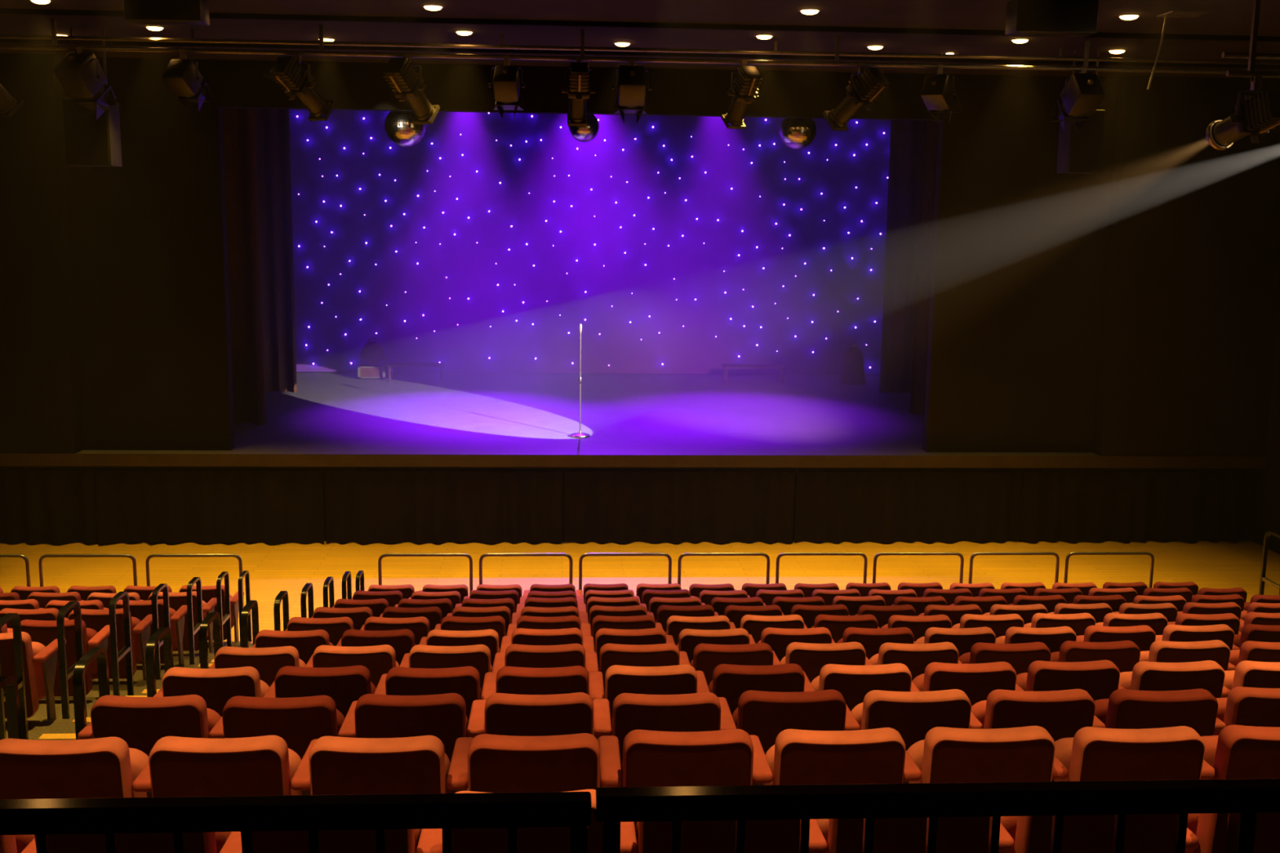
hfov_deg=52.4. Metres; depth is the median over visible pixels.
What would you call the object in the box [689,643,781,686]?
seat
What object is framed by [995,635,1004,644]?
seat cushion
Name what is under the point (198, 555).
rail
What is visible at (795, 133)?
ball
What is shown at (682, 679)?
seat
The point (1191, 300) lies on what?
wall
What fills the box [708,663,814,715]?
seat
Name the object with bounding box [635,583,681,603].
seat
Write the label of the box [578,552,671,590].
rail
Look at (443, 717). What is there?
seat
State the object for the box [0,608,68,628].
seat
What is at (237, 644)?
floor
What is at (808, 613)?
seat
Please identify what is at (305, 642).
seat
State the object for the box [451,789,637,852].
seat
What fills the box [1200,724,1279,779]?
seat
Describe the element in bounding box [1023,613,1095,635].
seat
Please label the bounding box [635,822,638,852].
seat cushion
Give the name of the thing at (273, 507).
stage skirt
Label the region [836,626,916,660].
seat
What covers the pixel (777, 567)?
rail
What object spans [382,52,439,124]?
spotlight
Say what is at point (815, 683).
seat cushion
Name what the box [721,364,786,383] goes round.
table
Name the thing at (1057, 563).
rail
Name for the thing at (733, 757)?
seat
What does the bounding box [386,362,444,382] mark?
table
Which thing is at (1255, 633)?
seat
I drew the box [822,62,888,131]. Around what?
spotlight
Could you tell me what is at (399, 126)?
ball
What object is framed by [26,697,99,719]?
floor
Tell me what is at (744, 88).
spotlight
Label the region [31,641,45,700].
seat cushion
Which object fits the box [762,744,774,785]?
seat cushion
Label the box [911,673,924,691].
seat cushion
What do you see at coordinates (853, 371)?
stool
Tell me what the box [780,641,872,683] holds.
seat
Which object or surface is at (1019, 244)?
wall
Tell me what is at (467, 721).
seat cushion
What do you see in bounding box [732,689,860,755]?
seat
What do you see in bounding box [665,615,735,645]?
seat
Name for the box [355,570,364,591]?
handrail
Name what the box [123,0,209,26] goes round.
ceiling box
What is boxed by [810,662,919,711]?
seat
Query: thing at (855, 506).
stage skirt
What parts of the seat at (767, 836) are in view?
backrest, armrest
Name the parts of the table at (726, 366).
leg, leg, leg, leg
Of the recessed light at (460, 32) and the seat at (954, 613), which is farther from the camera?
the recessed light at (460, 32)
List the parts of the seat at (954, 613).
backrest, panel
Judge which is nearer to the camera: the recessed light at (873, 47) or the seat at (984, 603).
the seat at (984, 603)
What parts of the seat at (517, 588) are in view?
backrest, panel, armrest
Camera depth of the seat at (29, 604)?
11.15 m
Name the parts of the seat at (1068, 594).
backrest, panel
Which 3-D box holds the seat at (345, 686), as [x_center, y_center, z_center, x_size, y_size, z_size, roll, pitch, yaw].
[-1.566,1.605,6.756,0.547,0.855,0.467,0,8,-4]
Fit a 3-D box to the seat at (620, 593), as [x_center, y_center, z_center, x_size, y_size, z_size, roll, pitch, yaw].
[-0.269,1.967,12.709,0.547,0.855,0.467,0,9,-3]
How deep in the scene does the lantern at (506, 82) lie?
14.07 m
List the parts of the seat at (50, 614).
panel, backrest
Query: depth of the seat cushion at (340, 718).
5.82 m
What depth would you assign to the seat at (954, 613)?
10.62 m
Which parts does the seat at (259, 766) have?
panel, armrest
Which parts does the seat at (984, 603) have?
backrest, panel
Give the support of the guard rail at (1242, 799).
on the floor
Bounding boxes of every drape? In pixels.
[222,107,265,426]
[254,108,297,392]
[879,120,924,393]
[910,120,938,414]
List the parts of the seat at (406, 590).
panel, backrest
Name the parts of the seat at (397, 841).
armrest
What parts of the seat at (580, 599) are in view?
backrest, panel, armrest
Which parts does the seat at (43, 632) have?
panel, armrest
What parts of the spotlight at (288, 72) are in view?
handle, shutter handle, colour frame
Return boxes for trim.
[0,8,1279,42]
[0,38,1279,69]
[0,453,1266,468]
[0,466,1264,472]
[71,717,91,723]
[125,695,146,697]
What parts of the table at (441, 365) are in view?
leg, leg, leg, leg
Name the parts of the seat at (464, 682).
panel, backrest, armrest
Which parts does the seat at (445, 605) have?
backrest, panel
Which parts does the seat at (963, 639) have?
backrest, panel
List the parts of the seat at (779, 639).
backrest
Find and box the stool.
[839,343,866,385]
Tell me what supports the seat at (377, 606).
on the floor
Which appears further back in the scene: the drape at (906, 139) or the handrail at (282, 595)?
the drape at (906, 139)
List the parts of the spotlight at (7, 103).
colour frame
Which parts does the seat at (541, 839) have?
backrest, panel, armrest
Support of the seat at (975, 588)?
on the floor at (274, 569)
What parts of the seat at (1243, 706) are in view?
backrest, panel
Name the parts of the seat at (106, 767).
panel, armrest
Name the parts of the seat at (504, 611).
panel, backrest, armrest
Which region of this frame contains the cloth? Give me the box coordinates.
[288,109,890,375]
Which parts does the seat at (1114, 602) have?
backrest, panel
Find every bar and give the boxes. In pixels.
[0,17,1279,74]
[0,27,1279,65]
[1221,0,1279,77]
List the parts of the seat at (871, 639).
backrest, panel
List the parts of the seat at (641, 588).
backrest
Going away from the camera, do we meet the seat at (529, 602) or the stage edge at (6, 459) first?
the seat at (529, 602)
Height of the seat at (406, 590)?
0.858 m
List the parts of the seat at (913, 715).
backrest, panel, armrest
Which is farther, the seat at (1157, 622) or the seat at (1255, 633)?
the seat at (1157, 622)
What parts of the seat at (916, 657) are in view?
backrest, panel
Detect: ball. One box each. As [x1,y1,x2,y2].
[384,111,426,146]
[568,114,599,142]
[779,117,816,149]
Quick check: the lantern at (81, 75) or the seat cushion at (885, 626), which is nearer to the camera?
the seat cushion at (885, 626)
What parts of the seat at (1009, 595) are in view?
backrest, panel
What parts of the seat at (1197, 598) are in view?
panel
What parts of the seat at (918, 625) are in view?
backrest, panel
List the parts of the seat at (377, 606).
panel, backrest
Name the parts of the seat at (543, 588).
backrest, panel, armrest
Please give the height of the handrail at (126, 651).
0.947 m
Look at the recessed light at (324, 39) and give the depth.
15.07 m
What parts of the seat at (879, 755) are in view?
panel, armrest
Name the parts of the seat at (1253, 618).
backrest, panel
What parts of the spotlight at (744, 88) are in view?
colour frame, shutter handle, handle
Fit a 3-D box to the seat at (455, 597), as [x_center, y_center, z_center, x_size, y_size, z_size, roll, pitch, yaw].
[-1.916,1.959,12.600,0.547,0.855,0.467,0,10,-4]
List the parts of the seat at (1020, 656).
backrest, panel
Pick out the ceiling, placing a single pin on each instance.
(1224, 17)
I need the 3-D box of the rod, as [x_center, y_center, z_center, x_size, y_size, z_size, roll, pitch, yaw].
[5.135,-3.603,12.502,0.478,0.712,0.320,0,9,-3]
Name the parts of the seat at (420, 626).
panel, backrest, armrest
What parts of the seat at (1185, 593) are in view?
backrest, panel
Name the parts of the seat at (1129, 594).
backrest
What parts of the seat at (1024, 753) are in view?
panel, armrest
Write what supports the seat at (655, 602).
on the floor
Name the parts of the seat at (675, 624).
backrest, armrest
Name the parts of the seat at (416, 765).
panel, armrest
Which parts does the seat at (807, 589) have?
backrest, panel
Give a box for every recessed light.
[30,0,53,4]
[144,26,164,31]
[316,38,335,41]
[422,4,444,10]
[454,30,474,35]
[613,41,631,46]
[755,34,773,39]
[798,8,821,14]
[866,45,884,49]
[940,52,959,54]
[1009,38,1030,43]
[1106,48,1126,53]
[1117,13,1141,19]
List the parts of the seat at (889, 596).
backrest, panel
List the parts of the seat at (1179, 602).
backrest, panel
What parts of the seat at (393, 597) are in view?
panel, backrest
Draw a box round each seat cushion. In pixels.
[7,628,13,632]
[14,835,34,852]
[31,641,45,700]
[86,627,97,679]
[128,747,148,797]
[131,617,142,663]
[168,607,177,649]
[202,600,208,635]
[206,708,221,733]
[215,831,231,852]
[230,595,234,628]
[260,680,269,697]
[288,748,302,795]
[298,658,306,666]
[336,709,345,733]
[370,681,376,693]
[414,829,421,852]
[444,753,451,793]
[466,716,468,737]
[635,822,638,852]
[708,680,712,693]
[732,707,737,728]
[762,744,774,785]
[780,656,785,664]
[810,675,819,691]
[816,818,829,852]
[851,702,862,729]
[869,653,878,665]
[880,623,888,628]
[906,739,924,783]
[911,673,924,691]
[915,636,924,644]
[951,623,959,628]
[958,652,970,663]
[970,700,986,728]
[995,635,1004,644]
[998,816,1017,852]
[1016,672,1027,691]
[1023,622,1031,627]
[1049,651,1059,662]
[1053,737,1073,782]
[1075,635,1084,641]
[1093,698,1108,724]
[1095,622,1103,626]
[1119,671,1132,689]
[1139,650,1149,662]
[1155,635,1162,640]
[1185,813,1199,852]
[1200,735,1218,779]
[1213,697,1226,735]
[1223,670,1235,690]
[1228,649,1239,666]
[1233,634,1240,647]
[1239,621,1244,632]
[1240,611,1247,620]
[1243,602,1249,611]
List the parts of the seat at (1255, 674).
panel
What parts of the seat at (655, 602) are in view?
backrest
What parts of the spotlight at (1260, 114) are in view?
shutter handle, tilt knob, shutter handle, shutter handle, handle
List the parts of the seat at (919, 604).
backrest, panel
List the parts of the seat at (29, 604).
panel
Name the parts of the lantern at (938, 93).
barn door, barn door, barn door, barn door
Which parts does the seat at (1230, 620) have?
panel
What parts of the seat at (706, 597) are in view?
backrest, panel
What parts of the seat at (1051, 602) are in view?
backrest, panel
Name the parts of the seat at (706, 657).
backrest, panel, armrest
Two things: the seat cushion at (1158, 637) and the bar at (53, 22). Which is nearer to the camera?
the seat cushion at (1158, 637)
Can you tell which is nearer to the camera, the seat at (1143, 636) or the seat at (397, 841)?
the seat at (397, 841)
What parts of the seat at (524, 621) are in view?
backrest, panel, armrest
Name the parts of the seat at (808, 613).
backrest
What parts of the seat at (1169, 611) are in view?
backrest, panel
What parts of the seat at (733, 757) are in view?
backrest, armrest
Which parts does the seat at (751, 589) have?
backrest, panel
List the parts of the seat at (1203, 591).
panel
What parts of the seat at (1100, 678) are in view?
backrest, panel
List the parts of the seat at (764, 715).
backrest, panel, armrest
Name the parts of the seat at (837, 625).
backrest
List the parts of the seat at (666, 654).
backrest, armrest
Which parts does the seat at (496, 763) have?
panel, armrest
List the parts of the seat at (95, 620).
panel, armrest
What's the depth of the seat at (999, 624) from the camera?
9.66 m
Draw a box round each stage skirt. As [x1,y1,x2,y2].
[0,467,97,545]
[93,467,324,545]
[324,468,562,545]
[564,468,795,544]
[795,469,1024,543]
[1018,469,1257,543]
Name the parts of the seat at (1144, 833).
backrest, armrest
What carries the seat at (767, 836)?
on the floor
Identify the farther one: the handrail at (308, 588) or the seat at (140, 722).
the handrail at (308, 588)
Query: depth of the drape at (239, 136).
19.85 m
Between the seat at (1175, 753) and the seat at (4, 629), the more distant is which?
the seat at (4, 629)
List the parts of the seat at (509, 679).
backrest, panel, armrest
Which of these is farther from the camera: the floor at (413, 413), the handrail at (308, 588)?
the floor at (413, 413)
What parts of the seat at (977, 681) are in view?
backrest, panel, armrest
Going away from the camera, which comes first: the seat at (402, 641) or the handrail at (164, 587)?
the seat at (402, 641)
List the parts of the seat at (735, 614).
backrest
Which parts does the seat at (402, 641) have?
panel, backrest, armrest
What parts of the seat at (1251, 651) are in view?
panel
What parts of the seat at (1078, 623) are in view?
backrest, panel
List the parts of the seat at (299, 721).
panel, backrest, armrest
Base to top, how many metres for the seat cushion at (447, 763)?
0.407 m
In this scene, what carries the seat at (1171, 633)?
on the floor at (42, 713)
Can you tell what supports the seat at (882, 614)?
on the floor
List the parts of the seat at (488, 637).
backrest, panel, armrest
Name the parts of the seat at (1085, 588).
backrest, panel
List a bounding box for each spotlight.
[0,84,24,117]
[269,49,335,120]
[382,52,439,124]
[561,55,595,126]
[720,60,762,128]
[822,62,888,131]
[1205,75,1279,150]
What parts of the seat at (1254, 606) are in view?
backrest, panel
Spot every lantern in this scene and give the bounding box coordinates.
[53,46,117,119]
[162,48,213,111]
[488,55,524,118]
[611,57,652,124]
[920,62,961,122]
[1049,66,1105,133]
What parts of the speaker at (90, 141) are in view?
panel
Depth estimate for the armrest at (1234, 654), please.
8.05 m
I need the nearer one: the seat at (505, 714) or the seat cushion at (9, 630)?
the seat at (505, 714)
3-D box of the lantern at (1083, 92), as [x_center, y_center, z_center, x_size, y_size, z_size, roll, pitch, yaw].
[4.919,-3.669,14.610,0.478,0.726,0.697,0,9,-3]
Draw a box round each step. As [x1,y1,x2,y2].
[38,733,75,740]
[141,688,159,695]
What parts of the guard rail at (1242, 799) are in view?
post, rail, post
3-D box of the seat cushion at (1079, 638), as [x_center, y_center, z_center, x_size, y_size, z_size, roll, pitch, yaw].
[3.213,1.656,9.105,0.452,0.407,0.141,0,9,-3]
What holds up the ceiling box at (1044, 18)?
attached to the ceiling
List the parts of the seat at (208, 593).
panel, armrest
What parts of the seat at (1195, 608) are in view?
backrest, panel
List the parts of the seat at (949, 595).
backrest, panel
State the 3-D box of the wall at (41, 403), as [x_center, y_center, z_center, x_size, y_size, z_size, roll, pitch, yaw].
[-9.130,-2.288,17.535,2.840,5.300,0.490,0,9,-3]
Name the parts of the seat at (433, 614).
panel, backrest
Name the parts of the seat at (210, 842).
armrest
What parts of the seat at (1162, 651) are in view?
panel, armrest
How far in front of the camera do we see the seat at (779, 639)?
8.58 m
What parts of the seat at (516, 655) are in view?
panel, armrest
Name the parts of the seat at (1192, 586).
panel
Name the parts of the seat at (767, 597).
backrest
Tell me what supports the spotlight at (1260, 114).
hanging from the bar at (1252, 55)
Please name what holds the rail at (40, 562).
on the floor at (274, 569)
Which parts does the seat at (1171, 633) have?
panel, armrest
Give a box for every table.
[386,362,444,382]
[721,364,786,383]
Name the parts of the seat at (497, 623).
panel, backrest, armrest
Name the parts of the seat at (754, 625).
backrest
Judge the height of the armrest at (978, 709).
0.407 m
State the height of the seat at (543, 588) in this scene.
0.855 m
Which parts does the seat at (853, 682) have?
backrest, panel, armrest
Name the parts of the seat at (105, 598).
panel, backrest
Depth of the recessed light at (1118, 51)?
15.16 m
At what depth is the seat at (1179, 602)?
11.73 m
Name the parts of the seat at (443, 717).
armrest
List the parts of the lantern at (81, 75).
barn door, barn door, tilt knob, barn door, barn door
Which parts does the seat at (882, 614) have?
backrest, panel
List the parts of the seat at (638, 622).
backrest, armrest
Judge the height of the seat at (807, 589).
0.855 m
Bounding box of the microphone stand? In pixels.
[569,324,590,438]
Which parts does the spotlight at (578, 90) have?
colour frame, shutter handle, handle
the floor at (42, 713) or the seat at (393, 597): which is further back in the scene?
the seat at (393, 597)
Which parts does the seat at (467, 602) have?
backrest, panel, armrest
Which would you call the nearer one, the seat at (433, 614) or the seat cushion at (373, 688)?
the seat cushion at (373, 688)
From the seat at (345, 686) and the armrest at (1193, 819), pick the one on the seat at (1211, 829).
the armrest at (1193, 819)
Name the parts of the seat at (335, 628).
panel, backrest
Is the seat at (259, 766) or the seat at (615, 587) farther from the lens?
the seat at (615, 587)
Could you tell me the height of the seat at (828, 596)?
0.855 m
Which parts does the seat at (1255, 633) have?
panel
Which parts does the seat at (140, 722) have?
armrest, panel, backrest, armrest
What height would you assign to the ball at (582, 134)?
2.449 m
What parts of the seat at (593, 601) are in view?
backrest, armrest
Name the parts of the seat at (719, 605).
backrest, panel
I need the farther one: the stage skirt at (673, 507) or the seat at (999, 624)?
the stage skirt at (673, 507)
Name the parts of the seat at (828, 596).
backrest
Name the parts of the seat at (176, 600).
panel, armrest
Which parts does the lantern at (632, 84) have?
barn door, barn door, barn door, barn door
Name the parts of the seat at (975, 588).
backrest, panel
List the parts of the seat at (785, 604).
backrest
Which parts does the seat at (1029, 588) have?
backrest, panel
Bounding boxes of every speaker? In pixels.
[62,27,122,167]
[1056,48,1105,173]
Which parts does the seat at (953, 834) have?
backrest, armrest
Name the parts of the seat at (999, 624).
backrest, panel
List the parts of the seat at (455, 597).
backrest, panel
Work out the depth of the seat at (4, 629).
9.27 m
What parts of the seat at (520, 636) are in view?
panel, backrest, armrest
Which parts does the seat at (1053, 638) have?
backrest, panel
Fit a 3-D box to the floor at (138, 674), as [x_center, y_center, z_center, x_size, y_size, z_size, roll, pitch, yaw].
[-1.429,2.513,11.238,17.500,0.650,0.956,0,9,-3]
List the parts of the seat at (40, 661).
panel, backrest, armrest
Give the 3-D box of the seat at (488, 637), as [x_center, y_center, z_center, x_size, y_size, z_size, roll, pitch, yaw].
[-1.132,1.724,8.732,0.547,0.855,0.467,0,9,-3]
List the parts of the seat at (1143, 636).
backrest, panel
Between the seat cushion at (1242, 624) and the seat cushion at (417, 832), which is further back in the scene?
the seat cushion at (1242, 624)
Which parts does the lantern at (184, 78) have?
barn door, barn door, barn door, barn door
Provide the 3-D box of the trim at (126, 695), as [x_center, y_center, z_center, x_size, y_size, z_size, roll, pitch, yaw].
[-3.216,1.992,9.557,1.130,0.006,0.081,0,9,-3]
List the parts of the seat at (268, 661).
panel, backrest, armrest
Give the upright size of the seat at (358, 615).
0.856 m
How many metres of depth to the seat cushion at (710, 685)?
6.92 m
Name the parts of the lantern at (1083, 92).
barn door, barn door, barn door, barn door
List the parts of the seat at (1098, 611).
backrest, panel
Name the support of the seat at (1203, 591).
on the floor
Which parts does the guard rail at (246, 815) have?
post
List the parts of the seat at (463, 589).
panel, backrest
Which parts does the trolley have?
arched frame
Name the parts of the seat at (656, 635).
backrest, armrest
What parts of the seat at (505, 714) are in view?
backrest, panel, armrest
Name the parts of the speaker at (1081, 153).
panel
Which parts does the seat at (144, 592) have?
panel, backrest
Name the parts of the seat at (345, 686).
panel, backrest, armrest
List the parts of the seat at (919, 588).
backrest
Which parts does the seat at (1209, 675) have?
panel, armrest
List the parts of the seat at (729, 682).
backrest, panel, armrest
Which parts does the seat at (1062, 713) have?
backrest, panel, armrest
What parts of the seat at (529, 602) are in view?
backrest, panel, armrest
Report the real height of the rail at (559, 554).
1.004 m
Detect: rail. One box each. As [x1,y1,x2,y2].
[0,554,31,586]
[0,791,591,852]
[38,554,137,586]
[145,553,244,607]
[377,553,472,595]
[479,552,573,584]
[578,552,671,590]
[594,778,1279,852]
[677,552,769,585]
[775,552,866,583]
[872,551,964,583]
[968,551,1059,583]
[1063,551,1154,587]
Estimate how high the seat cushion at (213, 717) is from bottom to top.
0.407 m
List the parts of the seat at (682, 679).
backrest, armrest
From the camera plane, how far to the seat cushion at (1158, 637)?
9.07 m
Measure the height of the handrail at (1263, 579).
1.193 m
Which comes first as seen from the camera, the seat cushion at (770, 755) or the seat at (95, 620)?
the seat cushion at (770, 755)
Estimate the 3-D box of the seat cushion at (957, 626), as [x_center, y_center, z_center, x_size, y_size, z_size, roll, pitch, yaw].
[2.606,1.713,10.047,0.452,0.407,0.141,0,9,-3]
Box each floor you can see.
[0,539,1279,641]
[4,718,599,740]
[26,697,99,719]
[44,679,162,697]
[75,371,1098,455]
[93,664,209,679]
[136,652,214,665]
[173,641,253,652]
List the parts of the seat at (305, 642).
panel, backrest, armrest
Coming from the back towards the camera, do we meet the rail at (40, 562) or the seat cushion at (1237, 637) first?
the rail at (40, 562)
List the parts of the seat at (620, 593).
backrest, panel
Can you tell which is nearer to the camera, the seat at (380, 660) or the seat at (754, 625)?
the seat at (380, 660)
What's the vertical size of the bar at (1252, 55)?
0.778 m
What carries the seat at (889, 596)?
on the floor
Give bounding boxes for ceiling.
[0,0,1279,78]
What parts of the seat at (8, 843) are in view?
backrest, armrest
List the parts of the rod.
rod, mounting plate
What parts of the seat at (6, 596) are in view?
panel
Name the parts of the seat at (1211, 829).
backrest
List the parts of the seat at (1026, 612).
backrest, panel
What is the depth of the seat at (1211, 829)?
3.76 m
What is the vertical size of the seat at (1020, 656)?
0.855 m
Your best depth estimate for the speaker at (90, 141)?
14.52 m
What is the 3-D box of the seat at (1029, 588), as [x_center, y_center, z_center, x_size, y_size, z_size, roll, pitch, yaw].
[4.064,2.041,13.943,0.547,0.855,0.467,0,9,-4]
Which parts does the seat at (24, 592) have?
panel, backrest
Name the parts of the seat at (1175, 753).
panel, armrest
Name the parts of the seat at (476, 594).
panel, backrest, armrest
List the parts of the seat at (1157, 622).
backrest, panel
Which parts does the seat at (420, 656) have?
panel, backrest, armrest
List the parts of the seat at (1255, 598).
backrest, panel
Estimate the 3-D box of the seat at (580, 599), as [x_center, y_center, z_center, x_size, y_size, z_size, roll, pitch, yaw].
[-0.817,1.963,12.664,0.547,0.855,0.467,0,10,-4]
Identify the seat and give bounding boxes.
[0,592,20,600]
[0,599,43,611]
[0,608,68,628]
[0,623,13,633]
[0,631,66,719]
[0,737,152,799]
[0,835,36,852]
[10,586,60,599]
[20,619,110,697]
[26,591,83,608]
[34,831,242,852]
[45,600,108,618]
[66,585,116,600]
[68,608,152,680]
[77,694,223,756]
[87,592,143,608]
[115,599,187,665]
[123,585,172,600]
[148,591,217,653]
[148,735,317,797]
[153,666,275,716]
[178,585,244,642]
[209,645,313,687]
[222,695,357,759]
[240,828,442,852]
[251,629,341,664]
[274,665,386,718]
[284,617,364,645]
[308,735,473,795]
[311,606,382,630]
[312,644,409,688]
[332,598,398,617]
[341,629,426,666]
[351,590,411,606]
[354,693,485,793]
[364,616,440,645]
[368,584,422,599]
[382,606,452,631]
[385,666,497,720]
[397,598,461,618]
[408,644,505,691]
[410,591,469,611]
[422,584,473,604]
[426,629,511,667]
[440,615,516,650]
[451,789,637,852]
[452,605,520,635]
[461,598,524,622]
[467,733,622,792]
[469,590,527,612]
[476,584,529,602]
[484,692,611,787]
[496,666,604,740]
[504,643,598,672]
[511,627,594,652]
[516,615,591,636]
[520,606,588,624]
[524,596,586,612]
[527,591,584,608]
[529,583,582,595]
[583,583,635,604]
[585,589,640,612]
[586,596,647,623]
[589,604,654,635]
[591,614,662,652]
[595,627,675,671]
[599,643,689,691]
[604,664,709,724]
[611,692,736,786]
[621,728,773,828]
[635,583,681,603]
[635,819,826,852]
[641,589,693,612]
[648,596,705,621]
[655,604,718,632]
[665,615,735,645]
[676,628,755,663]
[688,583,736,598]
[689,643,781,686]
[699,590,750,605]
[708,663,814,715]
[711,596,765,615]
[724,604,783,628]
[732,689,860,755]
[739,614,807,643]
[742,582,786,597]
[755,589,804,605]
[757,626,835,662]
[762,727,921,785]
[772,596,825,615]
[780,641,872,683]
[791,604,849,628]
[794,582,839,597]
[810,614,879,643]
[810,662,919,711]
[812,588,860,605]
[816,816,1014,852]
[832,595,885,615]
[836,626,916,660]
[845,582,890,596]
[851,688,983,751]
[854,604,915,628]
[867,589,916,605]
[869,642,961,680]
[880,614,951,641]
[891,595,946,616]
[897,582,942,597]
[906,725,1068,783]
[911,662,1024,706]
[915,626,995,657]
[917,604,982,626]
[921,588,972,605]
[949,582,995,596]
[949,595,1007,614]
[951,613,1023,638]
[958,641,1050,675]
[970,688,1105,742]
[978,587,1027,604]
[983,604,1048,625]
[995,626,1076,653]
[998,813,1199,852]
[1000,582,1045,595]
[1008,595,1066,613]
[1016,660,1124,701]
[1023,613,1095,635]
[1033,587,1082,604]
[1048,603,1112,623]
[1049,640,1140,672]
[1052,582,1097,595]
[1053,725,1215,782]
[1068,595,1126,612]
[1075,625,1155,651]
[1088,587,1137,603]
[1093,688,1226,736]
[1095,613,1168,635]
[1102,582,1147,595]
[1112,603,1177,622]
[1119,660,1230,697]
[1129,595,1186,611]
[1139,640,1235,671]
[1141,587,1192,602]
[1152,582,1198,595]
[1155,624,1239,650]
[1167,613,1240,634]
[1177,602,1244,622]
[1185,812,1279,852]
[1191,587,1247,602]
[1191,594,1246,611]
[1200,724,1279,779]
[1213,686,1279,735]
[1223,660,1279,690]
[1228,640,1279,666]
[1233,623,1279,648]
[1239,612,1279,632]
[1240,602,1279,620]
[1243,594,1279,611]
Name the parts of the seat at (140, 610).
panel, armrest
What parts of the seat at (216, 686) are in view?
armrest, panel, backrest, armrest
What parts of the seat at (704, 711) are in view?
backrest, armrest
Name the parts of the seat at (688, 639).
backrest, armrest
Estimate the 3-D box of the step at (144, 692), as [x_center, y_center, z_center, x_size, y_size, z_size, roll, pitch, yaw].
[-3.232,2.113,9.826,1.130,0.114,0.425,0,9,-3]
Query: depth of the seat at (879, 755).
4.66 m
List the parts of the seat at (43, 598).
panel, backrest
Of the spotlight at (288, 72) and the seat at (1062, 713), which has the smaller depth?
the seat at (1062, 713)
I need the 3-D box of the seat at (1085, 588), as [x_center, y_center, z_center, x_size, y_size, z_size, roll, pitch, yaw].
[4.615,2.042,13.969,0.547,0.855,0.467,0,10,-3]
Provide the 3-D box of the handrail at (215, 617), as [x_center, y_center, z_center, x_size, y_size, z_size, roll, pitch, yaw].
[-2.558,1.594,7.783,0.080,0.947,0.360,0,9,-3]
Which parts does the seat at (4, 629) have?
backrest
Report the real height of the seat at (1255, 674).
0.855 m
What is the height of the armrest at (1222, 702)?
0.407 m
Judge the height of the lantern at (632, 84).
0.704 m
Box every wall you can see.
[0,53,84,453]
[0,56,1118,542]
[1091,75,1279,456]
[1249,302,1279,554]
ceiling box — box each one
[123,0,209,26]
[1004,0,1098,37]
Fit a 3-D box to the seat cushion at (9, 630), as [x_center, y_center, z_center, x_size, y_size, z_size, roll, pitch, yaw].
[-4.780,1.684,9.597,0.452,0.407,0.141,0,10,-4]
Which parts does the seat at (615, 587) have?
panel, backrest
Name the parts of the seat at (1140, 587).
backrest, panel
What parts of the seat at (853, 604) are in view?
backrest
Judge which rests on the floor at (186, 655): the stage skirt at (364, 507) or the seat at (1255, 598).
the seat at (1255, 598)
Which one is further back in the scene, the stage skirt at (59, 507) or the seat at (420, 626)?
the stage skirt at (59, 507)
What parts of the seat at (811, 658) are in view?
backrest, panel, armrest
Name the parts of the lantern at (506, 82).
barn door, barn door, barn door, barn door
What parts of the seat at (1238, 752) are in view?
panel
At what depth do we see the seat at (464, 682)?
6.50 m
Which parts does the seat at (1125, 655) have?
backrest, panel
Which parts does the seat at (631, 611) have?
backrest, armrest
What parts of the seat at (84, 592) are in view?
panel, backrest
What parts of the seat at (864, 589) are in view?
backrest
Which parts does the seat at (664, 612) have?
backrest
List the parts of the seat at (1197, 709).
panel, armrest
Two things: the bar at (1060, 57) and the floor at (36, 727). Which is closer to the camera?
the floor at (36, 727)
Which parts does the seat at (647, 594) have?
backrest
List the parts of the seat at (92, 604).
panel, backrest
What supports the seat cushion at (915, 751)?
on the seat at (1024, 753)
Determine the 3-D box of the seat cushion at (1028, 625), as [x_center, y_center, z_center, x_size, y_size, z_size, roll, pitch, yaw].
[3.157,1.718,10.088,0.452,0.407,0.141,0,8,-3]
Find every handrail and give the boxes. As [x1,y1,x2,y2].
[0,613,28,740]
[0,675,22,739]
[56,600,87,719]
[72,647,110,739]
[108,591,133,696]
[145,627,173,697]
[151,583,170,679]
[186,577,203,664]
[199,612,222,668]
[216,571,231,647]
[238,570,252,646]
[240,600,258,648]
[273,591,288,631]
[300,582,313,617]
[323,576,334,608]
[342,571,351,599]
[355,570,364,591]
[1258,531,1279,595]
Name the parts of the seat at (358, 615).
panel, backrest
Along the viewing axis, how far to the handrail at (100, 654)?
5.65 m
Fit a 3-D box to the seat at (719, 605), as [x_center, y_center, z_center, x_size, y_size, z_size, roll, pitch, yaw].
[0.889,1.909,11.788,0.547,0.855,0.467,0,10,-3]
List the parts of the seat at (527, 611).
backrest, panel, armrest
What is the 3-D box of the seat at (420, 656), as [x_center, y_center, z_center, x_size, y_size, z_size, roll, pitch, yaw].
[-1.073,1.666,7.763,0.547,0.855,0.467,0,8,-3]
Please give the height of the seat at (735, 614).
0.855 m
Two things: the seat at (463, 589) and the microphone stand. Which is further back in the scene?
the microphone stand
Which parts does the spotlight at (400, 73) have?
handle, shutter handle, colour frame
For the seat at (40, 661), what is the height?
0.855 m
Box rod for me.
[1146,10,1208,89]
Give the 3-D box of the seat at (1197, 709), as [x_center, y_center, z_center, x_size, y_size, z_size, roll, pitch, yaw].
[2.339,1.555,5.990,0.547,0.855,0.467,0,10,-3]
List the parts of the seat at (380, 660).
panel, backrest, armrest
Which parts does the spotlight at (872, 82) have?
colour frame, shutter handle, handle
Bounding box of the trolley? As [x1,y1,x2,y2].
[357,337,386,378]
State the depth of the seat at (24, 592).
13.06 m
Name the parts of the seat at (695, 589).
backrest, panel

